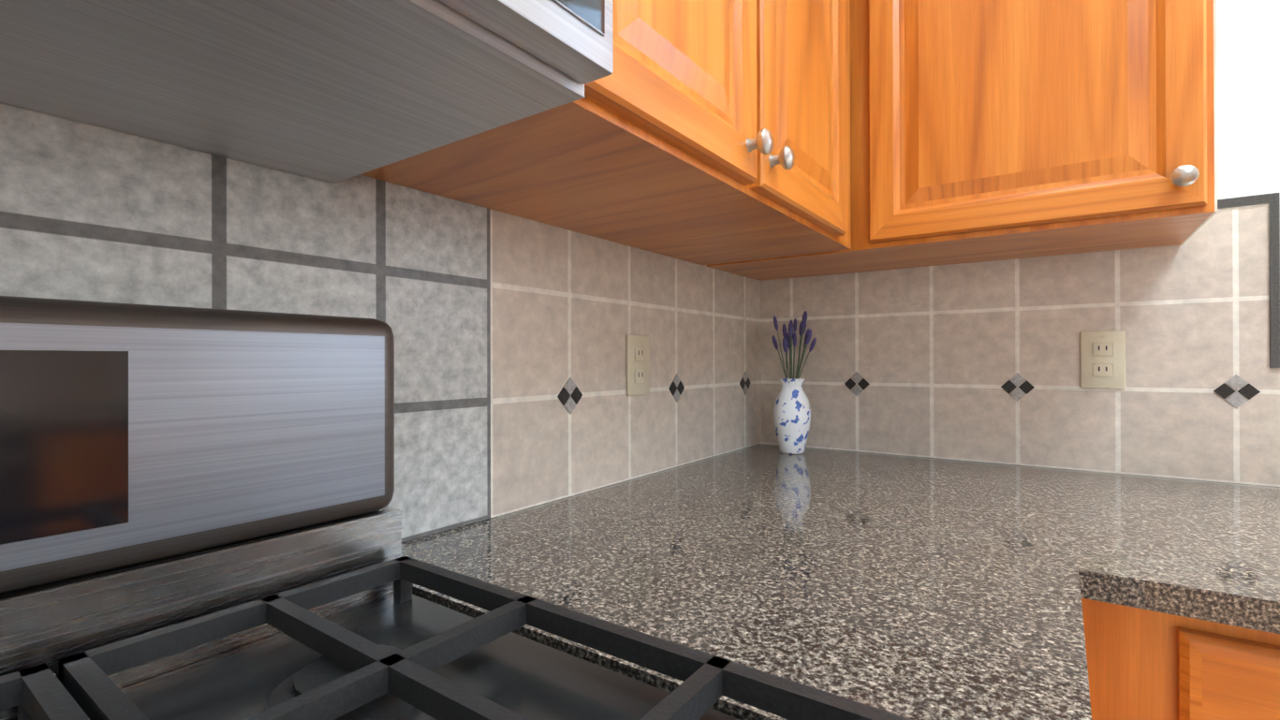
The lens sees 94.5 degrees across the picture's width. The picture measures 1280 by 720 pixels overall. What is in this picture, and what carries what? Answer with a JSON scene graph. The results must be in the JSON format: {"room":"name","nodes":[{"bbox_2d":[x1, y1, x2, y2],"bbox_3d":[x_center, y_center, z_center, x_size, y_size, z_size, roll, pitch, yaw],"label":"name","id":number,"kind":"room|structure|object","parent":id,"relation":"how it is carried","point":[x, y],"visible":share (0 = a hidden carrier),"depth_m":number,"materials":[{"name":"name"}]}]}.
{"room":"kitchen","nodes":[
{"label":"kitchen","id":0,"kind":"room"},
{"bbox_2d":[1216,0,1277,199],"bbox_3d":[0.710,-0.231,1.483,1.194,2.730,0.200,0,0,35],"label":"wall","id":1,"kind":"structure","parent":0,"point":[1246,71],"depth_m":1.08,"materials":[{"name":"paint"}]},
{"bbox_2d":[706,0,1217,280],"bbox_3d":[0.584,-0.593,1.225,0.874,0.748,0.352,0,0,35],"label":"upper cabinet","id":2,"kind":"object","parent":1,"relation":"attached to","point":[986,130],"visible":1,"depth_m":1.01,"materials":[{"name":"brown wood"}]},
{"bbox_3d":[1.406,1.152,-2.309,6.712,0.060,5.575,0,0,35],"label":"floor","id":3,"kind":"structure","parent":0,"visible":0},
{"bbox_2d":[0,295,912,719],"bbox_3d":[-0.241,0.545,0.128,0.788,1.175,0.754,0,0,35],"label":"range","id":4,"kind":"object","parent":3,"relation":"on","point":[200,519],"visible":1,"depth_m":0.42,"materials":[{"name":"metal"}]},
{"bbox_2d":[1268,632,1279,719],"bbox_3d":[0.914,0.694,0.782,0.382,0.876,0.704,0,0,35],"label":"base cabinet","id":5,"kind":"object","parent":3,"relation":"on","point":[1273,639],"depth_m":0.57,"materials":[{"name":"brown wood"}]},
{"bbox_2d":[388,485,1156,719],"bbox_3d":[0.076,0.242,0.651,0.720,0.030,0.442,0,0,35],"label":"countertop","id":6,"kind":"structure","parent":5,"relation":"on","point":[919,588],"depth_m":0.58,"materials":[{"name":"stone"}]},
{"bbox_2d":[612,443,1279,633],"bbox_3d":[1.625,0.238,0.265,3.691,0.030,0.724,0,0,35],"label":"countertop","id":7,"kind":"structure","parent":5,"relation":"on","point":[1204,550],"depth_m":0.91,"materials":[{"name":"stone"}]},
{"bbox_2d":[772,310,816,454],"bbox_3d":[0.379,0.054,1.456,0.101,0.347,0.107,0,0,35],"label":"vase","id":8,"kind":"object","parent":7,"relation":"on","point":[791,416],"visible":1,"depth_m":1.43,"materials":[{"name":"ceramic"}]},
{"bbox_3d":[1.670,-0.235,0.801,1.160,2.730,0.200,0,0,35],"label":"wall","id":9,"kind":"structure","parent":0,"visible":0},
{"bbox_2d":[1276,0,1279,192],"bbox_3d":[1.640,-0.423,0.761,1.158,0.844,0.100,0,0,35],"label":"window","id":10,"kind":"structure","parent":9,"relation":"in","point":[1278,87],"depth_m":1.08,"materials":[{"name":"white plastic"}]},
{"bbox_3d":[-1.311,-0.887,-0.499,0.200,4.042,5.375,0,0,35],"label":"wall","id":11,"kind":"structure","parent":0,"visible":0},
{"bbox_2d":[0,102,764,543],"bbox_3d":[-0.365,-0.025,0.647,0.008,0.506,2.340,0,0,35],"label":"backsplash","id":12,"kind":"structure","parent":11,"relation":"attached to","point":[511,333],"depth_m":0.78,"materials":[{"name":"tile"}]},
{"bbox_2d":[626,334,649,396],"bbox_3d":[-0.002,0.010,1.144,0.009,0.116,0.072,0,0,35],"label":"electrical outlet","id":13,"kind":"object","parent":12,"relation":"attached to","point":[638,369],"visible":1,"depth_m":1.14,"materials":[{"name":"beige plastic"}]},
{"bbox_2d":[360,0,850,265],"bbox_3d":[0.042,-0.592,0.912,0.352,0.748,0.844,0,0,35],"label":"upper cabinet","id":14,"kind":"object","parent":11,"relation":"attached to","point":[704,132],"visible":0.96,"depth_m":0.70,"materials":[{"name":"brown wood"}]},
{"bbox_2d":[0,0,613,183],"bbox_3d":[-0.370,-0.412,0.221,0.476,0.424,0.754,0,0,35],"label":"microwave","id":15,"kind":"object","parent":14,"relation":"attached to","point":[331,91],"visible":1,"depth_m":0.41,"materials":[{"name":"metal"}]},
{"bbox_2d":[764,192,1279,486],"bbox_3d":[1.836,-0.039,0.554,3.704,0.522,0.011,0,0,35],"label":"backsplash","id":16,"kind":"structure","parent":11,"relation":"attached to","point":[974,361],"depth_m":1.24,"materials":[{"name":"tile"}]},
{"bbox_2d":[1080,330,1125,388],"bbox_3d":[0.930,0.000,1.189,0.072,0.116,0.009,0,0,35],"label":"electrical outlet","id":17,"kind":"object","parent":16,"relation":"attached to","point":[1102,359],"visible":1,"depth_m":1.19,"materials":[{"name":"beige plastic"}]}
]}

